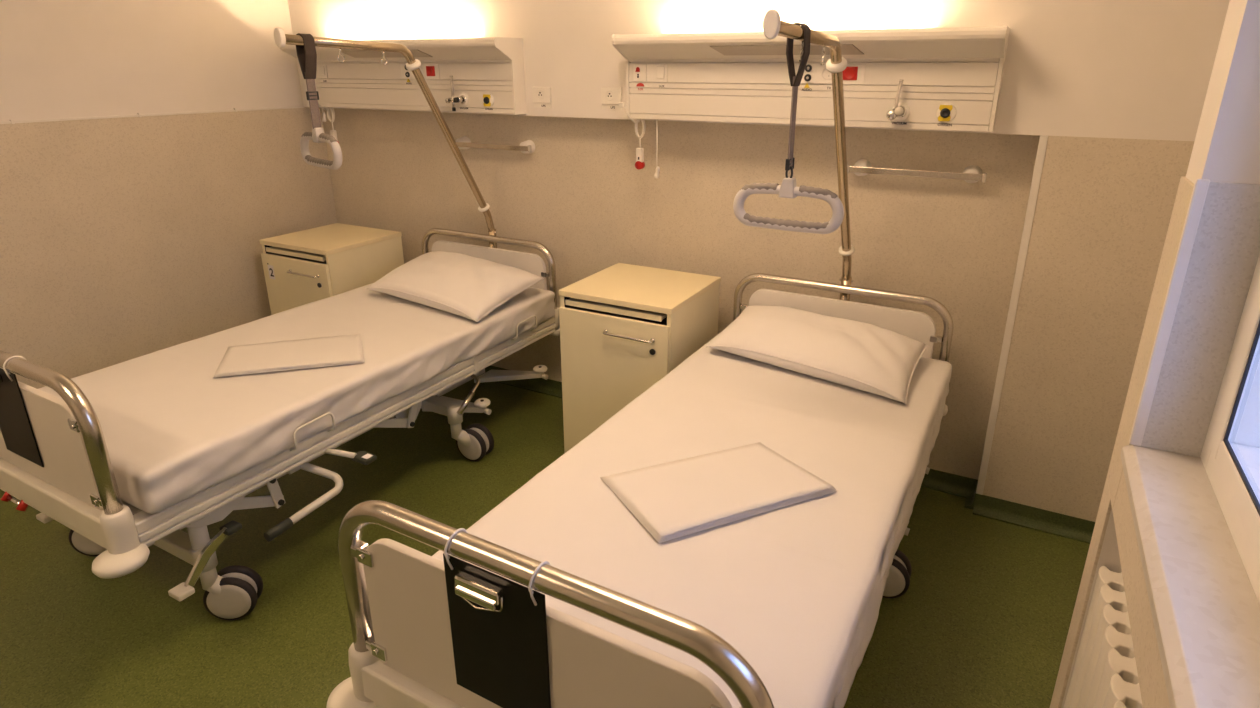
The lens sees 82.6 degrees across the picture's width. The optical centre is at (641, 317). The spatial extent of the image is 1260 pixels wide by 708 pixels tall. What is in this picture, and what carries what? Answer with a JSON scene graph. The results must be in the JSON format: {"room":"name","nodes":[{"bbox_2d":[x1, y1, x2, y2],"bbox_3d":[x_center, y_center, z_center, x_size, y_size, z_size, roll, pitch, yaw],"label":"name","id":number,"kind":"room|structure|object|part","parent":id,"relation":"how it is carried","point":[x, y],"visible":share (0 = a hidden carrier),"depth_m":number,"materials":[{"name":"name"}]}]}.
{"room":"hospital room","nodes":[
{"label":"hospital room","id":0,"kind":"room"},
{"bbox_2d":[0,0,336,388],"bbox_3d":[-3.165,-0.402,2.251,0.250,2.720,5.650,10,22,26],"label":"wall","id":1,"kind":"structure","parent":0,"point":[124,239],"depth_m":3.43,"materials":[{"name":"paint"}]},
{"bbox_2d":[0,106,304,123],"bbox_3d":[-3.115,-0.488,2.043,0.015,0.018,5.000,10,22,26],"label":"trim","id":2,"kind":"structure","parent":1,"relation":"attached to","point":[11,121],"depth_m":3.37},
{"bbox_2d":[0,379,1089,707],"bbox_3d":[-1.132,1.279,1.723,4.932,0.100,5.700,10,22,26],"label":"floor","id":3,"kind":"structure","parent":0,"point":[983,618],"depth_m":2.45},
{"bbox_2d":[0,228,559,619],"bbox_3d":[-1.274,0.270,2.997,1.144,0.966,2.237,10,22,27],"label":"hospital bed","id":4,"kind":"object","parent":3,"relation":"on","point":[76,487],"visible":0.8,"depth_m":2.26,"materials":[{"name":"metal"}]},
{"bbox_3d":[-2.000,0.562,2.261,0.020,0.040,0.038,10,22,27],"label":"release knob","id":5,"kind":"part","parent":4,"relation":"part of","materials":[{"name":"red plastic"}]},
{"bbox_3d":[-1.954,0.574,2.237,0.085,0.014,0.014,10,22,27],"label":"knob rod","id":6,"kind":"part","parent":4,"relation":"part of","materials":[{"name":"silver metal"}]},
{"bbox_2d":[0,356,43,466],"bbox_3d":[-1.819,0.255,2.071,0.218,0.339,0.069,10,22,27],"label":"board","id":7,"kind":"object","parent":4,"relation":"attached to","point":[15,425],"visible":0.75,"depth_m":2.06,"materials":[{"name":"black plastic"}]},
{"bbox_3d":[-1.907,0.579,2.213,0.025,0.042,0.041,10,22,27],"label":"release knob","id":8,"kind":"part","parent":4,"relation":"part of","materials":[{"name":"red plastic"}]},
{"bbox_3d":[-1.812,0.324,2.099,0.770,0.310,0.020,10,22,27],"label":"foot panel","id":9,"kind":"part","parent":4,"relation":"part of","materials":[{"name":"plastic"}]},
{"bbox_2d":[99,505,139,554],"bbox_3d":[-1.435,0.589,1.972,0.074,0.134,0.074,10,22,27],"label":"socket","id":10,"kind":"object","parent":4,"relation":"attached to","point":[119,530],"depth_m":1.95,"materials":[{"name":"white plastic"}]},
{"bbox_3d":[-1.389,0.677,2.248,0.060,0.210,0.070,10,22,27],"label":"leg post","id":11,"kind":"part","parent":4,"relation":"part of","materials":[{"name":"white metal"}]},
{"bbox_3d":[-1.356,0.612,2.243,0.012,0.094,0.288,10,22,27],"label":"gusset plate","id":12,"kind":"part","parent":4,"relation":"part of","materials":[{"name":"white metal"}]},
{"bbox_2d":[38,283,554,513],"bbox_3d":[-1.298,0.144,3.004,0.946,0.151,1.967,10,22,27],"label":"mattress","id":13,"kind":"object","parent":4,"relation":"on","point":[173,430],"visible":0.67,"depth_m":2.54,"materials":[{"name":"white fabric"}]},
{"bbox_2d":[214,334,364,376],"bbox_3d":[-1.337,0.139,2.762,0.522,0.013,0.339,-6,20,-17],"label":"sheet","id":14,"kind":"object","parent":13,"relation":"on","point":[342,349],"visible":1,"depth_m":2.74,"materials":[{"name":"white fabric"}]},
{"bbox_2d":[366,251,543,321],"bbox_3d":[-0.930,-0.192,3.492,0.825,0.151,0.582,10,22,27],"label":"pillow","id":15,"kind":"object","parent":13,"relation":"on","point":[469,287],"visible":1,"depth_m":3.34,"materials":[{"name":"white fabric"}]},
{"bbox_3d":[-1.388,0.510,2.986,0.806,0.080,1.450,10,22,27],"label":"frame","id":16,"kind":"part","parent":4,"relation":"part of","materials":[{"name":"white metal"}]},
{"bbox_3d":[-1.079,0.476,2.523,0.160,0.034,0.020,3,20,10],"label":"release handle","id":17,"kind":"part","parent":4,"relation":"part of","materials":[{"name":"white metal"}]},
{"bbox_3d":[-0.944,0.320,2.843,0.059,0.082,2.010,10,22,27],"label":"rail","id":18,"kind":"part","parent":4,"relation":"part of","materials":[{"name":"white metal"}]},
{"bbox_2d":[274,27,496,247],"bbox_3d":[-1.041,-0.554,3.245,0.333,1.359,1.110,10,22,27],"label":"pole","id":19,"kind":"object","parent":4,"relation":"attached to","point":[412,64],"depth_m":2.81,"materials":[{"name":"silver metal"}]},
{"bbox_3d":[-1.253,-0.821,2.741,0.329,0.492,0.055,15,24,37],"label":"grab handle","id":20,"kind":"part","parent":19,"relation":"part of","materials":[{"name":"grey plastic"}]},
{"bbox_3d":[-1.253,-0.649,2.800,0.330,0.130,0.032,18,26,41],"label":"frame","id":21,"kind":"part","parent":19,"relation":"part of","materials":[{"name":"grey plastic"}]},
{"bbox_3d":[-0.976,0.379,2.997,0.012,0.140,0.179,10,22,27],"label":"plate","id":22,"kind":"part","parent":4,"relation":"part of","materials":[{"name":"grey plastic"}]},
{"bbox_3d":[-0.865,0.409,3.372,0.298,0.027,0.120,1,19,3],"label":"bumper arm","id":23,"kind":"part","parent":4,"relation":"part of"},
{"bbox_3d":[-0.771,0.341,3.236,0.049,0.120,0.163,4,20,10],"label":"brake lever","id":24,"kind":"part","parent":4,"relation":"part of","materials":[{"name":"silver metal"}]},
{"bbox_3d":[-0.820,-0.236,3.815,0.760,0.280,0.020,10,22,27],"label":"head panel","id":25,"kind":"part","parent":4,"relation":"part of","materials":[{"name":"laminate"}]},
{"bbox_3d":[-0.681,0.295,3.700,0.351,0.027,0.102,-4,20,-11],"label":"bumper arm","id":26,"kind":"part","parent":4,"relation":"part of"},
{"bbox_2d":[260,223,403,314],"bbox_3d":[-1.708,-0.040,4.058,0.523,0.850,0.548,10,22,26],"label":"base cabinet","id":27,"kind":"object","parent":3,"relation":"on","point":[303,267],"visible":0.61,"depth_m":3.81,"materials":[{"name":"beige laminate"}]},
{"bbox_2d":[266,246,325,261],"bbox_3d":[-1.776,-0.357,3.837,0.448,0.024,0.196,10,22,26],"label":"tray","id":28,"kind":"object","parent":27,"relation":"on","point":[275,252],"depth_m":3.76,"materials":[{"name":"beige laminate"}]},
{"bbox_3d":[-1.818,0.021,3.859,0.507,0.690,0.017,10,22,26],"label":"door","id":29,"kind":"part","parent":27,"relation":"part of","materials":[{"name":"beige laminate"}]},
{"bbox_3d":[-1.756,-0.223,3.712,0.232,0.018,0.030,10,22,26],"label":"handle","id":30,"kind":"part","parent":27,"relation":"part of","materials":[{"name":"silver metal"}]},
{"bbox_2d":[326,273,953,707],"bbox_3d":[0.294,0.558,2.177,1.028,0.966,2.214,10,22,27],"label":"hospital bed","id":31,"kind":"object","parent":3,"relation":"on","point":[401,655],"visible":0.34,"depth_m":1.32,"materials":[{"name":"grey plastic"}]},
{"bbox_2d":[348,643,377,701],"bbox_3d":[-0.577,0.748,1.521,0.074,0.134,0.074,10,22,27],"label":"socket","id":32,"kind":"object","parent":31,"relation":"attached to","point":[363,663],"depth_m":1.48,"materials":[{"name":"white plastic"}]},
{"bbox_2d":[443,528,550,707],"bbox_3d":[-0.247,0.544,1.248,0.218,0.339,0.068,10,22,27],"label":"board","id":33,"kind":"object","parent":31,"relation":"attached to","point":[498,624],"visible":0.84,"depth_m":1.24,"materials":[{"name":"black plastic"}]},
{"bbox_3d":[-0.201,0.621,1.255,0.770,0.310,0.020,10,22,27],"label":"foot panel","id":34,"kind":"part","parent":31,"relation":"part of","materials":[{"name":"plastic"}]},
{"bbox_2d":[432,333,951,707],"bbox_3d":[0.319,0.480,2.171,0.923,0.233,1.967,10,22,27],"label":"mattress","id":35,"kind":"object","parent":31,"relation":"on","point":[796,589],"visible":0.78,"depth_m":1.76,"materials":[{"name":"white fabric"}]},
{"bbox_2d":[600,442,837,542],"bbox_3d":[0.202,0.437,1.906,0.540,0.018,0.323,-9,21,-23],"label":"sheet","id":36,"kind":"object","parent":35,"relation":"on","point":[674,499],"visible":1,"depth_m":1.87,"materials":[{"name":"white fabric"}]},
{"bbox_2d":[705,306,927,403],"bbox_3d":[0.661,0.094,2.708,0.785,0.137,0.463,12,23,31],"label":"pillow","id":37,"kind":"object","parent":35,"relation":"on","point":[866,357],"visible":1,"depth_m":2.61,"materials":[{"name":"white fabric"}]},
{"bbox_2d":[733,9,853,300],"bbox_3d":[0.580,-0.255,2.397,0.330,1.359,1.110,10,22,27],"label":"pole","id":38,"kind":"object","parent":31,"relation":"attached to","point":[773,26],"depth_m":2.07,"materials":[{"name":"metal"}]},
{"bbox_3d":[0.422,-0.519,2.004,0.330,0.563,0.048,10,22,27],"label":"grab handle","id":39,"kind":"part","parent":38,"relation":"part of","materials":[{"name":"white plastic"}]},
{"bbox_3d":[0.422,-0.315,2.075,0.330,0.130,0.031,10,22,27],"label":"frame","id":40,"kind":"part","parent":38,"relation":"part of","materials":[{"name":"grey plastic"}]},
{"bbox_3d":[0.804,0.063,2.965,0.760,0.280,0.020,10,22,27],"label":"head panel","id":41,"kind":"part","parent":31,"relation":"part of","materials":[{"name":"laminate"}]},
{"bbox_2d":[559,263,720,452],"bbox_3d":[-0.006,0.262,3.201,0.523,0.850,0.548,10,22,26],"label":"bedside cabinet","id":42,"kind":"object","parent":3,"relation":"on","point":[624,328],"visible":0.58,"depth_m":2.98,"materials":[{"name":"beige laminate"}]},
{"bbox_3d":[-0.117,0.323,3.002,0.507,0.690,0.017,10,22,26],"label":"door","id":43,"kind":"part","parent":42,"relation":"part of","materials":[{"name":"beige laminate"}]},
{"bbox_2d":[565,298,666,321],"bbox_3d":[-0.074,-0.056,2.980,0.448,0.024,0.196,10,22,26],"label":"tray","id":44,"kind":"object","parent":42,"relation":"on","point":[578,304],"depth_m":2.90,"materials":[{"name":"beige laminate"}]},
{"bbox_3d":[-0.055,0.079,2.855,0.232,0.018,0.030,10,22,26],"label":"handle","id":45,"kind":"part","parent":42,"relation":"part of","materials":[{"name":"silver metal"}]},
{"bbox_2d":[1064,566,1142,707],"bbox_3d":[0.712,0.994,1.141,0.078,0.828,0.848,10,22,26],"label":"radiator","id":46,"kind":"object","parent":3,"relation":"on","point":[1104,675],"visible":0.73,"depth_m":1.24,"materials":[{"name":"metal"}]},
{"bbox_2d":[321,108,1039,479],"bbox_3d":[-0.284,-0.312,3.848,4.056,1.507,0.336,10,22,26],"label":"wall","id":47,"kind":"structure","parent":0,"point":[581,194],"depth_m":3.22,"materials":[{"name":"paint"}]},
{"bbox_2d":[456,136,534,153],"bbox_3d":[-0.761,-0.880,3.674,0.517,0.068,0.072,10,22,26],"label":"rail","id":48,"kind":"object","parent":47,"relation":"attached to","point":[528,146],"visible":0.83,"depth_m":3.62,"materials":[{"name":"metal"}]},
{"bbox_2d":[477,365,1094,543],"bbox_3d":[-0.012,0.501,3.687,4.332,0.080,0.149,10,22,26],"label":"baseboard","id":49,"kind":"structure","parent":47,"relation":"attached to","point":[1070,527],"depth_m":2.91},
{"bbox_2d":[847,159,986,182],"bbox_3d":[1.054,-0.560,2.765,0.508,0.068,0.072,10,22,26],"label":"rail","id":50,"kind":"object","parent":47,"relation":"attached to","point":[862,167],"visible":0.97,"depth_m":2.73,"materials":[{"name":"metal"}]},
{"bbox_2d":[288,0,1229,140],"bbox_3d":[0.078,-1.511,3.159,4.932,1.213,0.450,10,22,26],"label":"wall","id":51,"kind":"structure","parent":0,"point":[1123,69],"depth_m":2.51,"materials":[{"name":"paint"}]},
{"bbox_2d":[280,37,525,114],"bbox_3d":[-1.231,-1.213,3.603,1.435,0.336,0.209,10,22,26],"label":"unit","id":52,"kind":"object","parent":51,"relation":"attached to","point":[488,73],"visible":0.73,"depth_m":3.50,"materials":[{"name":"white"}]},
{"bbox_2d":[316,64,327,81],"bbox_3d":[-1.728,-1.315,3.865,0.097,0.090,0.009,10,22,26],"label":"switch","id":53,"kind":"object","parent":52,"relation":"attached to","point":[322,69],"depth_m":3.86,"materials":[{"name":"white plastic"}]},
{"bbox_2d":[322,109,326,121],"bbox_3d":[-1.774,-1.133,4.001,0.026,0.084,0.024,10,22,26],"label":"pull cord","id":54,"kind":"object","parent":52,"relation":"hanging from","point":[323,112],"visible":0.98,"depth_m":4.00,"materials":[{"name":"white plastic"}]},
{"bbox_2d":[318,104,338,142],"bbox_3d":[-1.756,-1.091,3.984,0.115,0.286,0.044,-3,19,-9],"label":"handset","id":55,"kind":"object","parent":52,"relation":"hanging from","point":[333,132],"visible":0.63,"depth_m":3.98,"materials":[{"name":"white plastic"}]},
{"bbox_3d":[-1.722,-1.104,3.985,0.050,0.140,0.023,10,22,26],"label":"coiled cord","id":56,"kind":"part","parent":55,"relation":"part of","materials":[{"name":"white plastic"}]},
{"bbox_3d":[-1.142,-1.224,3.570,0.147,0.071,0.003,10,22,26],"label":"connector plate","id":57,"kind":"part","parent":52,"relation":"part of","materials":[{"name":"white plastic"}]},
{"bbox_2d":[317,63,510,80],"bbox_3d":[-1.218,-1.234,3.622,1.409,0.094,0.020,10,22,26],"label":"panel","id":58,"kind":"object","parent":52,"relation":"attached to","point":[325,71],"depth_m":3.58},
{"bbox_3d":[-1.217,-1.124,3.661,1.409,0.078,0.020,10,22,26],"label":"gas panel","id":59,"kind":"part","parent":52,"relation":"part of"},
{"bbox_2d":[426,66,434,75],"bbox_3d":[-1.032,-1.205,3.511,0.054,0.047,0.004,10,22,26],"label":"socket","id":60,"kind":"object","parent":52,"relation":"attached to","point":[430,70],"depth_m":3.51,"materials":[{"name":"plastic"}]},
{"bbox_3d":[-1.023,-1.201,3.511,0.090,0.070,0.003,10,22,26],"label":"power plate","id":61,"kind":"part","parent":52,"relation":"part of","materials":[{"name":"white plastic"}]},
{"bbox_2d":[445,76,463,110],"bbox_3d":[-0.901,-1.077,3.450,0.080,0.162,0.050,10,22,26],"label":"valve","id":62,"kind":"object","parent":52,"relation":"attached to","point":[452,99],"visible":1,"depth_m":3.44,"materials":[{"name":"silver metal"}]},
{"bbox_2d":[459,93,468,105],"bbox_3d":[-0.862,-1.053,3.470,0.062,0.062,0.006,10,22,26],"label":"outlet","id":63,"kind":"object","parent":52,"relation":"attached to","point":[465,95],"depth_m":3.46,"materials":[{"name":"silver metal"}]},
{"bbox_2d":[483,93,493,106],"bbox_3d":[-0.727,-1.029,3.403,0.066,0.066,0.006,10,22,26],"label":"outlet","id":64,"kind":"object","parent":52,"relation":"attached to","point":[488,98],"depth_m":3.39,"materials":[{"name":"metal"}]},
{"bbox_2d":[532,87,551,107],"bbox_3d":[-0.466,-1.028,3.354,0.104,0.094,0.014,10,22,26],"label":"wall socket","id":65,"kind":"object","parent":51,"relation":"attached to","point":[541,95],"visible":1,"depth_m":3.35,"materials":[{"name":"white plastic"}]},
{"bbox_2d":[601,87,621,109],"bbox_3d":[-0.134,-0.971,3.188,0.104,0.094,0.014,10,22,26],"label":"wall socket","id":66,"kind":"object","parent":51,"relation":"attached to","point":[612,97],"visible":0.98,"depth_m":3.19,"materials":[{"name":"white plastic"}]},
{"bbox_2d":[611,26,1009,132],"bbox_3d":[0.562,-0.897,2.705,1.435,0.336,0.209,10,22,26],"label":"bedhead wall panel","id":67,"kind":"object","parent":51,"relation":"attached to","point":[951,77],"visible":0.91,"depth_m":2.65,"materials":[{"name":"white metal"}]},
{"bbox_2d":[619,102,645,169],"bbox_3d":[-0.039,-0.789,3.124,0.115,0.286,0.044,-3,19,-9],"label":"handset","id":68,"kind":"object","parent":67,"relation":"hanging from","point":[639,164],"visible":0.94,"depth_m":3.13,"materials":[{"name":"white plastic"}]},
{"bbox_3d":[-0.005,-0.802,3.125,0.050,0.140,0.023,10,22,26],"label":"coiled cord","id":69,"kind":"part","parent":68,"relation":"part of","materials":[{"name":"white plastic"}]},
{"bbox_3d":[-0.005,-1.023,3.001,0.062,0.066,0.004,10,22,26],"label":"call plate","id":70,"kind":"part","parent":67,"relation":"part of","materials":[{"name":"white plastic"}]},
{"bbox_2d":[654,119,659,178],"bbox_3d":[0.070,-0.728,3.106,0.026,0.253,0.024,10,22,26],"label":"pull cord","id":71,"kind":"object","parent":67,"relation":"hanging from","point":[656,175],"visible":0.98,"depth_m":3.11,"materials":[{"name":"white plastic"}]},
{"bbox_3d":[0.068,-0.752,3.099,0.007,0.204,0.006,10,22,26],"label":"cord","id":72,"kind":"part","parent":71,"relation":"part of","materials":[{"name":"white plastic"}]},
{"bbox_2d":[647,64,667,86],"bbox_3d":[0.065,-0.999,2.967,0.097,0.090,0.009,10,22,26],"label":"switch","id":73,"kind":"object","parent":67,"relation":"attached to","point":[657,74],"depth_m":2.97,"materials":[{"name":"white plastic"}]},
{"bbox_3d":[0.576,-0.808,2.763,1.409,0.078,0.020,10,22,26],"label":"gas panel","id":74,"kind":"part","parent":67,"relation":"part of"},
{"bbox_2d":[629,62,998,88],"bbox_3d":[0.576,-0.918,2.724,1.409,0.094,0.020,10,22,26],"label":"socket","id":75,"kind":"object","parent":67,"relation":"attached to","point":[642,75],"depth_m":2.68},
{"bbox_3d":[0.651,-0.908,2.672,0.147,0.071,0.003,10,22,26],"label":"connector plate","id":76,"kind":"part","parent":67,"relation":"part of","materials":[{"name":"white plastic"}]},
{"bbox_2d":[843,67,857,79],"bbox_3d":[0.761,-0.889,2.613,0.054,0.047,0.004,10,22,26],"label":"socket","id":77,"kind":"object","parent":67,"relation":"attached to","point":[850,73],"depth_m":2.61,"materials":[{"name":"plastic"}]},
{"bbox_3d":[0.770,-0.885,2.614,0.090,0.070,0.003,10,22,26],"label":"power plate","id":78,"kind":"part","parent":67,"relation":"part of","materials":[{"name":"white plastic"}]},
{"bbox_2d":[886,79,903,119],"bbox_3d":[0.908,-0.770,2.542,0.059,0.139,0.046,10,22,26],"label":"valve","id":79,"kind":"object","parent":67,"relation":"attached to","point":[897,111],"visible":1,"depth_m":2.54,"materials":[{"name":"silver metal"}]},
{"bbox_3d":[0.914,-0.729,2.538,0.032,0.032,0.022,10,22,26],"label":"knob","id":80,"kind":"part","parent":79,"relation":"part of","materials":[{"name":"plastic"}]},
{"bbox_2d":[893,103,909,120],"bbox_3d":[0.931,-0.737,2.573,0.062,0.062,0.006,10,22,26],"label":"outlet","id":81,"kind":"object","parent":67,"relation":"attached to","point":[905,116],"depth_m":2.56,"materials":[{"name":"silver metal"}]},
{"bbox_2d":[936,103,956,122],"bbox_3d":[1.067,-0.713,2.505,0.066,0.066,0.006,10,22,26],"label":"outlet","id":82,"kind":"object","parent":67,"relation":"attached to","point":[945,112],"depth_m":2.50,"materials":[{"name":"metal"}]},
{"bbox_2d":[976,135,1047,494],"bbox_3d":[1.388,0.047,2.705,0.026,1.427,0.024,10,22,26],"label":"trim","id":83,"kind":"structure","parent":51,"relation":"attached to","point":[1042,145],"depth_m":2.66,"materials":[{"name":"beige wood"}]},
{"bbox_2d":[983,136,1194,521],"bbox_3d":[1.867,0.089,2.710,0.876,1.507,0.450,10,22,26],"label":"wall panel","id":84,"kind":"object","parent":51,"relation":"attached to","point":[1104,207],"visible":0.36,"depth_m":2.57,"materials":[{"name":"plastic"}]},
{"bbox_2d":[1061,0,1259,707],"bbox_3d":[0.700,0.279,0.316,0.563,2.720,5.650,10,22,26],"label":"wall","id":85,"kind":"structure","parent":0,"point":[1226,148],"depth_m":1.07,"materials":[{"name":"paint"}]},
{"bbox_2d":[1050,176,1193,707],"bbox_3d":[0.732,0.654,1.014,0.130,1.553,1.028,10,22,26],"label":"cladding","id":86,"kind":"object","parent":85,"relation":"attached to","point":[1153,690],"visible":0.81,"depth_m":1.22,"materials":[{"name":"plastic"}]},
{"bbox_2d":[1120,444,1259,707],"bbox_3d":[0.712,0.375,0.853,0.167,0.030,0.901,10,22,26],"label":"window sill","id":87,"kind":"structure","parent":85,"relation":"attached to","point":[1205,607],"depth_m":0.91,"materials":[{"name":"stone"}]},
{"bbox_2d":[1141,182,1259,457],"bbox_3d":[0.921,0.018,1.142,0.125,0.455,0.006,10,22,26],"label":"wall","id":88,"kind":"structure","parent":85,"relation":"attached to","point":[1225,252],"depth_m":1.14,"materials":[{"name":"paint"}]},
{"bbox_2d":[1129,179,1209,445],"bbox_3d":[0.860,0.005,1.173,0.017,0.458,0.012,10,22,26],"label":"trim","id":89,"kind":"structure","parent":88,"relation":"attached to","point":[1200,188],"depth_m":1.16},
{"bbox_2d":[1200,254,1259,604],"bbox_3d":[0.762,-0.074,0.665,0.073,0.942,0.897,10,22,26],"label":"window","id":90,"kind":"structure","parent":85,"relation":"in","point":[1230,454],"depth_m":1.07,"materials":[{"name":"white plastic"}]},
{"bbox_3d":[0.757,-0.070,0.669,0.063,0.850,0.791,10,22,26],"label":"sash","id":91,"kind":"part","parent":90,"relation":"part of","materials":[{"name":"white plastic"}]}
]}

